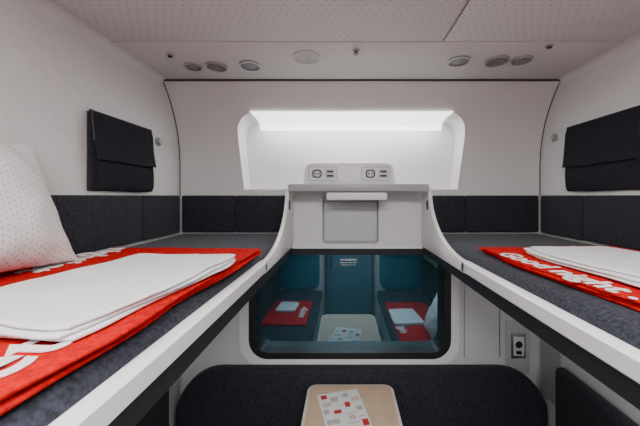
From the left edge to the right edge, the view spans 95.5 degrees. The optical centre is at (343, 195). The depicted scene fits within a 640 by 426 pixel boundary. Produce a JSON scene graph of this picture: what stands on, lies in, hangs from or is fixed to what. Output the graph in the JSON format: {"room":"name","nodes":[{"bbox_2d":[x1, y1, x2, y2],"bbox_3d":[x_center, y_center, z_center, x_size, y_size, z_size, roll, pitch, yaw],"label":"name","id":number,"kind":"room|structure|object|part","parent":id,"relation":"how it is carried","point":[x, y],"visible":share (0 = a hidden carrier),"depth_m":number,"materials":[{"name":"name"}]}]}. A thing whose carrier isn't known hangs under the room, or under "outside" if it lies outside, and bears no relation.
{"room":"train carriage","nodes":[
{"label":"train carriage","id":0,"kind":"room"},
{"bbox_2d":[0,0,179,425],"bbox_3d":[-0.902,0.595,0.625,0.050,2.410,2.550,0,0,0],"label":"wall","id":1,"kind":"structure","parent":0,"point":[50,77],"depth_m":0.92,"materials":[{"name":"plastic"}]},
{"bbox_2d":[17,0,166,85],"bbox_3d":[-0.859,-0.541,0.398,0.035,0.035,1.975,0,0,0],"label":"trim","id":2,"kind":"structure","parent":1,"relation":"attached to","point":[48,9],"depth_m":0.99,"materials":[{"name":"white plastic"}]},
{"bbox_2d":[87,109,155,191],"bbox_3d":[-0.855,-0.156,1.140,0.041,0.280,0.320,0,0,0],"label":"organizer","id":3,"kind":"object","parent":1,"relation":"attached to","point":[120,153],"visible":1,"depth_m":1.09,"materials":[{"name":"fabric"}]},
{"bbox_3d":[-0.872,-0.154,1.143,0.006,0.272,0.315,0,0,0],"label":"panel","id":4,"kind":"part","parent":3,"relation":"part of","materials":[{"name":"fabric"}]},
{"bbox_3d":[-0.851,-0.242,0.983,0.014,0.104,0.006,0,0,0],"label":"edge rod","id":5,"kind":"part","parent":3,"relation":"part of","materials":[{"name":"black rubber"}]},
{"bbox_2d":[0,188,292,425],"bbox_3d":[-0.571,0.132,0.479,0.610,0.353,2.138,0,0,0],"label":"bunk bed","id":6,"kind":"object","parent":1,"relation":"attached to","point":[119,386],"visible":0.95,"depth_m":0.69,"materials":[{"name":"black fabric"}]},
{"bbox_2d":[50,195,141,254],"bbox_3d":[-0.866,0.093,0.792,0.020,0.193,0.883,0,0,0],"label":"cushion","id":7,"kind":"object","parent":6,"relation":"on","point":[90,223],"depth_m":1.02,"materials":[{"name":"fabric"}]},
{"bbox_2d":[0,248,260,415],"bbox_3d":[-0.561,0.185,0.270,0.540,0.022,1.445,0,0,2],"label":"blanket","id":8,"kind":"object","parent":6,"relation":"on","point":[27,367],"visible":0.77,"depth_m":0.36,"materials":[{"name":"red fabric"}]},
{"bbox_2d":[0,142,77,272],"bbox_3d":[-0.761,0.018,0.520,0.208,0.310,0.530,0,0,6],"label":"pillow","id":9,"kind":"object","parent":8,"relation":"on","point":[32,234],"visible":1,"depth_m":0.64,"materials":[{"name":"fabric"}]},
{"bbox_2d":[0,253,235,341],"bbox_3d":[-0.435,0.161,0.567,0.290,0.026,0.442,0,0,7],"label":"sheet","id":10,"kind":"object","parent":8,"relation":"on","point":[74,304],"visible":1,"depth_m":0.46,"materials":[{"name":"white fabric"}]},
{"bbox_3d":[-0.292,0.246,0.216,0.045,0.039,1.608,0,0,0],"label":"rail","id":11,"kind":"part","parent":6,"relation":"part of","materials":[{"name":"white plastic"}]},
{"bbox_2d":[141,195,179,239],"bbox_3d":[-0.866,0.093,1.377,0.020,0.193,0.283,0,0,0],"label":"cushion","id":12,"kind":"object","parent":6,"relation":"on","point":[160,214],"depth_m":1.35,"materials":[{"name":"fabric"}]},
{"bbox_3d":[-0.287,0.287,0.473,0.025,0.041,2.122,0,0,0],"label":"rail","id":13,"kind":"part","parent":6,"relation":"part of","materials":[{"name":"white plastic"}]},
{"bbox_2d":[182,195,235,231],"bbox_3d":[-0.713,0.093,1.535,0.283,0.193,0.026,0,0,0],"label":"cushion","id":14,"kind":"object","parent":6,"relation":"on","point":[200,213],"depth_m":1.52,"materials":[{"name":"fabric"}]},
{"bbox_2d":[236,195,284,231],"bbox_3d":[-0.430,0.093,1.535,0.278,0.193,0.026,0,0,0],"label":"cushion","id":15,"kind":"object","parent":6,"relation":"on","point":[254,213],"depth_m":1.52,"materials":[{"name":"fabric"}]},
{"bbox_2d":[155,137,162,145],"bbox_3d":[-0.868,-0.255,1.365,0.017,0.042,0.042,0,0,0],"label":"coat hook","id":16,"kind":"object","parent":1,"relation":"attached to","point":[158,141],"visible":1,"depth_m":1.36,"materials":[{"name":"metal"}]},
{"bbox_2d":[163,83,180,195],"bbox_3d":[-0.875,-0.276,1.478,0.004,0.551,0.146,0,0,0],"label":"trim","id":17,"kind":"structure","parent":1,"relation":"attached to","point":[163,83],"depth_m":1.53,"materials":[{"name":"black rubber"}]},
{"bbox_2d":[50,0,639,40],"bbox_3d":[0.086,-0.566,0.227,1.917,0.011,1.650,0,0,0],"label":"ceiling panel","id":18,"kind":"object","parent":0,"point":[116,20],"depth_m":0.92,"materials":[{"name":"white plastic"}]},
{"bbox_2d":[163,81,559,395],"bbox_3d":[0.086,0.595,1.640,1.925,2.310,0.480,0,0,0],"label":"wall","id":19,"kind":"structure","parent":0,"point":[504,121],"depth_m":1.55,"materials":[{"name":"plastic"}]},
{"bbox_2d":[239,247,458,363],"bbox_3d":[0.029,0.588,1.544,1.167,0.634,0.011,0,0,0],"label":"window","id":20,"kind":"structure","parent":19,"relation":"in","point":[245,349],"depth_m":1.54,"materials":[{"name":"white plastic"}]},
{"bbox_2d":[249,249,450,358],"bbox_3d":[0.032,0.573,1.569,1.073,0.585,0.063,0,0,0],"label":"frame","id":21,"kind":"object","parent":19,"relation":"attached to","point":[258,348],"visible":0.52,"depth_m":1.54,"materials":[{"name":"black rubber"}]},
{"bbox_2d":[258,255,440,346],"bbox_3d":[0.032,0.570,1.607,1.023,0.540,0.015,0,0,0],"label":"glass","id":22,"kind":"object","parent":21,"relation":"in","point":[309,300],"visible":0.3,"depth_m":1.60,"materials":[{"name":"teal"}]},
{"bbox_2d":[324,201,376,240],"bbox_3d":[0.035,0.138,1.588,0.290,0.215,0.016,0,0,0],"label":"panel","id":23,"kind":"object","parent":19,"relation":"attached to","point":[343,220],"depth_m":1.58,"materials":[{"name":"grey plastic"}]},
{"bbox_2d":[237,112,465,188],"bbox_3d":[0.038,-0.235,1.517,1.203,0.400,0.070,0,0,0],"label":"trim","id":24,"kind":"structure","parent":19,"relation":"attached to","point":[248,112],"depth_m":1.53,"materials":[{"name":"plastic"}]},
{"bbox_2d":[250,111,453,130],"bbox_3d":[0.038,-0.403,1.569,1.037,0.056,0.189,0,0,0],"label":"light","id":25,"kind":"object","parent":19,"relation":"attached to","point":[268,120],"visible":1,"depth_m":1.62,"materials":[{"name":"white plastic"}]},
{"bbox_2d":[288,184,428,199],"bbox_3d":[0.070,-0.019,1.466,0.676,0.078,0.161,0,0,0],"label":"wall shelf","id":26,"kind":"object","parent":19,"relation":"attached to","point":[291,187],"visible":1,"depth_m":1.39,"materials":[{"name":"grey plastic"}]},
{"bbox_2d":[303,162,394,183],"bbox_3d":[0.028,-0.117,1.546,0.479,0.118,0.109,0,0,0],"label":"outlet box","id":27,"kind":"object","parent":26,"relation":"on","point":[315,172],"visible":1,"depth_m":1.50,"materials":[{"name":"white plastic"}]},
{"bbox_3d":[-0.110,-0.115,1.500,0.144,0.068,0.004,0,0,0],"label":"plate","id":28,"kind":"part","parent":27,"relation":"part of","materials":[{"name":"grey plastic"}]},
{"bbox_3d":[0.165,-0.115,1.500,0.144,0.068,0.004,0,0,0],"label":"plate","id":29,"kind":"part","parent":27,"relation":"part of","materials":[{"name":"grey plastic"}]},
{"bbox_2d":[176,364,546,425],"bbox_3d":[0.091,1.312,1.504,1.902,0.855,0.059,0,0,0],"label":"backrest","id":30,"kind":"object","parent":19,"relation":"attached to","point":[226,394],"visible":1,"depth_m":1.48,"materials":[{"name":"fabric"}]},
{"bbox_2d":[164,79,559,80],"bbox_3d":[0.086,-0.556,1.396,1.919,0.005,0.012,0,0,0],"label":"trim","id":31,"kind":"structure","parent":19,"relation":"attached to","point":[165,79],"depth_m":1.39,"materials":[{"name":"black rubber"}]},
{"bbox_2d":[464,283,464,357],"bbox_3d":[0.641,0.580,1.546,0.003,0.560,0.005,0,0,0],"label":"trim","id":32,"kind":"structure","parent":19,"relation":"attached to","point":[464,283],"depth_m":1.54,"materials":[{"name":"grey plastic"}]},
{"bbox_2d":[499,309,499,357],"bbox_3d":[0.830,0.580,1.546,0.004,0.560,0.005,0,0,0],"label":"trim","id":33,"kind":"structure","parent":19,"relation":"attached to","point":[499,309],"depth_m":1.54,"materials":[{"name":"grey plastic"}]},
{"bbox_2d":[506,321,528,373],"bbox_3d":[0.914,0.798,1.538,0.116,0.274,0.021,0,0,0],"label":"panel","id":34,"kind":"object","parent":19,"relation":"attached to","point":[517,335],"visible":0.87,"depth_m":1.53,"materials":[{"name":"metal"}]},
{"bbox_2d":[511,333,525,357],"bbox_3d":[0.923,0.795,1.538,0.077,0.130,0.008,0,0,0],"label":"socket","id":35,"kind":"object","parent":34,"relation":"attached to","point":[518,340],"depth_m":1.53,"materials":[{"name":"grey plastic"}]},
{"bbox_2d":[540,48,639,425],"bbox_3d":[1.073,0.595,0.625,0.050,2.410,2.550,0,0,0],"label":"wall","id":36,"kind":"structure","parent":0,"point":[614,87],"depth_m":1.26,"materials":[{"name":"plastic"}]},
{"bbox_2d":[422,188,639,409],"bbox_3d":[0.728,0.132,0.479,0.638,0.353,2.138,0,0,0],"label":"bunk bed","id":37,"kind":"object","parent":36,"relation":"attached to","point":[601,336],"visible":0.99,"depth_m":1.01,"materials":[{"name":"black fabric"}]},
{"bbox_2d":[432,195,464,231],"bbox_3d":[0.536,0.093,1.535,0.205,0.193,0.026,0,0,0],"label":"cushion","id":38,"kind":"object","parent":37,"relation":"on","point":[449,210],"depth_m":1.52,"materials":[{"name":"fabric"}]},
{"bbox_2d":[465,195,538,231],"bbox_3d":[0.833,0.093,1.535,0.384,0.193,0.026,0,0,0],"label":"cushion","id":39,"kind":"object","parent":37,"relation":"on","point":[483,213],"depth_m":1.52,"materials":[{"name":"fabric"}]},
{"bbox_3d":[0.731,0.211,0.470,0.591,0.029,2.100,0,0,0],"label":"mattress","id":40,"kind":"part","parent":37,"relation":"part of","materials":[{"name":"fabric"}]},
{"bbox_3d":[0.435,0.246,0.216,0.045,0.039,1.608,0,0,0],"label":"rail","id":41,"kind":"part","parent":37,"relation":"part of","materials":[{"name":"white plastic"}]},
{"bbox_2d":[478,246,639,311],"bbox_3d":[0.752,0.185,0.271,0.535,0.022,1.506,0,0,-3],"label":"blanket","id":42,"kind":"object","parent":37,"relation":"on","point":[626,295],"visible":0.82,"depth_m":0.64,"materials":[{"name":"red fabric"}]},
{"bbox_2d":[524,246,639,287],"bbox_3d":[0.693,0.161,0.595,0.316,0.026,0.596,0,0,0],"label":"sheet","id":43,"kind":"object","parent":42,"relation":"on","point":[621,265],"visible":1,"depth_m":0.71,"materials":[{"name":"white fabric"}]},
{"bbox_2d":[541,195,583,239],"bbox_3d":[1.037,0.093,1.385,0.020,0.193,0.268,0,0,0],"label":"cushion","id":44,"kind":"object","parent":37,"relation":"on","point":[561,215],"depth_m":1.36,"materials":[{"name":"fabric"}]},
{"bbox_2d":[583,195,639,249],"bbox_3d":[1.037,0.093,0.800,0.020,0.193,0.898,0,0,0],"label":"cushion","id":45,"kind":"object","parent":37,"relation":"on","point":[614,220],"depth_m":1.11,"materials":[{"name":"fabric"}]},
{"bbox_2d":[539,83,559,195],"bbox_3d":[1.046,-0.276,1.478,0.004,0.551,0.146,0,0,0],"label":"trim","id":46,"kind":"structure","parent":36,"relation":"attached to","point":[559,83],"depth_m":1.53,"materials":[{"name":"black rubber"}]},
{"bbox_2d":[541,339,562,405],"bbox_3d":[1.043,0.860,1.460,0.008,0.360,0.150,0,0,0],"label":"air vent","id":47,"kind":"object","parent":36,"relation":"in","point":[551,359],"visible":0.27,"depth_m":1.47,"materials":[{"name":"grey metal"}]},
{"bbox_2d":[550,133,557,141],"bbox_3d":[1.038,-0.290,1.440,0.017,0.042,0.042,0,0,0],"label":"coat hook","id":48,"kind":"object","parent":36,"relation":"attached to","point":[553,137],"visible":1,"depth_m":1.43,"materials":[{"name":"metal"}]},
{"bbox_2d":[557,33,639,85],"bbox_3d":[1.030,-0.541,0.398,0.035,0.035,1.975,0,0,0],"label":"trim","id":49,"kind":"structure","parent":36,"relation":"attached to","point":[631,44],"depth_m":1.16,"materials":[{"name":"white plastic"}]},
{"bbox_2d":[562,105,639,190],"bbox_3d":[1.026,-0.169,1.170,0.040,0.298,0.350,0,0,0],"label":"organizer","id":50,"kind":"object","parent":36,"relation":"attached to","point":[602,153],"visible":1,"depth_m":1.13,"materials":[{"name":"fabric"}]},
{"bbox_3d":[1.043,-0.167,1.173,0.006,0.290,0.345,0,0,0],"label":"panel","id":51,"kind":"part","parent":50,"relation":"part of","materials":[{"name":"fabric"}]},
{"bbox_3d":[0.086,-0.596,0.650,1.925,0.048,2.500,0,0,0],"label":"ceiling","id":52,"kind":"structure","parent":0,"visible":0},
{"bbox_2d":[112,40,623,78],"bbox_3d":[0.086,-0.566,1.226,1.917,0.012,0.337,0,0,0],"label":"ceiling panel","id":53,"kind":"object","parent":52,"relation":"attached to","point":[375,59],"visible":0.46,"depth_m":1.18,"materials":[{"name":"white plastic"}]},
{"bbox_2d":[183,62,202,71],"bbox_3d":[-0.650,-0.556,1.250,0.074,0.007,0.074,0,0,0],"label":"ceiling spotlight","id":54,"kind":"object","parent":53,"relation":"in","point":[190,66],"depth_m":1.25,"materials":[{"name":"grey metal"}]},
{"bbox_2d":[205,61,227,71],"bbox_3d":[-0.550,-0.556,1.250,0.090,0.007,0.090,0,0,0],"label":"ceiling spotlight","id":55,"kind":"object","parent":53,"relation":"in","point":[213,66],"depth_m":1.24,"materials":[{"name":"grey metal"}]},
{"bbox_2d":[239,60,260,70],"bbox_3d":[-0.400,-0.556,1.240,0.090,0.007,0.090,0,0,0],"label":"ceiling spotlight","id":56,"kind":"object","parent":53,"relation":"in","point":[248,65],"depth_m":1.23,"materials":[{"name":"silver metal"}]},
{"bbox_2d":[293,51,320,64],"bbox_3d":[-0.150,-0.557,1.170,0.112,0.004,0.112,0,0,0],"label":"grille","id":57,"kind":"object","parent":53,"relation":"attached to","point":[302,57],"visible":1,"depth_m":1.17,"materials":[{"name":"white plastic"}]},
{"bbox_2d":[352,49,359,55],"bbox_3d":[0.046,-0.551,1.112,0.028,0.016,0.028,0,0,0],"label":"sprinkler head","id":58,"kind":"object","parent":53,"relation":"attached to","point":[355,51],"visible":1,"depth_m":1.11},
{"bbox_2d":[447,56,469,66],"bbox_3d":[0.473,-0.556,1.200,0.090,0.007,0.090,0,0,0],"label":"ceiling spotlight","id":59,"kind":"object","parent":53,"relation":"in","point":[458,61],"depth_m":1.20,"materials":[{"name":"silver metal"}]},
{"bbox_2d":[484,55,509,67],"bbox_3d":[0.632,-0.556,1.200,0.096,0.007,0.096,0,0,0],"label":"ceiling spotlight","id":60,"kind":"object","parent":53,"relation":"in","point":[497,61],"depth_m":1.20,"materials":[{"name":"grey metal"}]},
{"bbox_2d":[511,55,533,65],"bbox_3d":[0.730,-0.556,1.190,0.080,0.007,0.080,0,0,0],"label":"ceiling spotlight","id":61,"kind":"object","parent":53,"relation":"in","point":[525,59],"depth_m":1.19,"materials":[{"name":"grey metal"}]},
{"bbox_2d":[545,44,553,48],"bbox_3d":[0.765,-0.554,1.080,0.028,0.009,0.028,0,0,0],"label":"ceiling sensor","id":62,"kind":"object","parent":53,"relation":"attached to","point":[549,46],"depth_m":1.07,"materials":[{"name":"black plastic"}]},
{"bbox_3d":[0.086,1.775,0.650,1.925,0.050,2.500,0,0,0],"label":"floor","id":63,"kind":"structure","parent":0,"visible":0},
{"bbox_2d":[136,389,168,425],"bbox_3d":[-0.578,1.150,0.436,0.596,1.200,2.064,0,0,0],"label":"seat","id":64,"kind":"object","parent":63,"relation":"on","point":[158,415],"visible":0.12,"depth_m":1.28,"materials":[{"name":"fabric"}]},
{"bbox_2d":[301,384,402,425],"bbox_3d":[0.033,1.351,1.165,0.425,0.798,0.610,0,0,0],"label":"folding table","id":65,"kind":"object","parent":63,"relation":"on","point":[379,401],"visible":0.71,"depth_m":1.33,"materials":[{"name":"wood"}]},
{"bbox_2d":[317,389,371,425],"bbox_3d":[0.002,0.950,1.260,0.198,0.003,0.303,0,0,-13],"label":"leaflet","id":66,"kind":"object","parent":65,"relation":"on","point":[342,408],"visible":1,"depth_m":1.29,"materials":[{"name":"paper"}]},
{"bbox_2d":[323,402,331,406],"bbox_3d":[-0.075,0.948,1.318,0.041,0.001,0.025,0,0,-13],"label":"picture","id":67,"kind":"object","parent":66,"relation":"on","point":[325,404],"depth_m":1.32},
{"bbox_2d":[327,419,339,424],"bbox_3d":[-0.044,0.948,1.217,0.055,0.001,0.025,0,0,-13],"label":"picture","id":68,"kind":"object","parent":66,"relation":"on","point":[329,421],"depth_m":1.22},
{"bbox_2d":[330,397,337,401],"bbox_3d":[-0.047,0.948,1.353,0.036,0.001,0.030,0,0,-13],"label":"picture","id":69,"kind":"object","parent":66,"relation":"on","point":[332,399],"depth_m":1.35},
{"bbox_2d":[348,414,355,418],"bbox_3d":[0.036,0.948,1.246,0.030,0.001,0.025,0,0,-13],"label":"picture","id":70,"kind":"object","parent":66,"relation":"on","point":[350,416],"depth_m":1.25},
{"bbox_2d":[362,418,369,424],"bbox_3d":[0.092,0.948,1.218,0.026,0.001,0.035,0,0,-13],"label":"picture","id":71,"kind":"object","parent":66,"relation":"on","point":[365,421],"depth_m":1.22},
{"bbox_2d":[555,367,639,425],"bbox_3d":[0.735,1.150,0.436,0.624,1.200,2.064,0,0,0],"label":"seat","id":72,"kind":"object","parent":63,"relation":"on","point":[577,403],"visible":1,"depth_m":1.22,"materials":[{"name":"fabric"}]}
]}

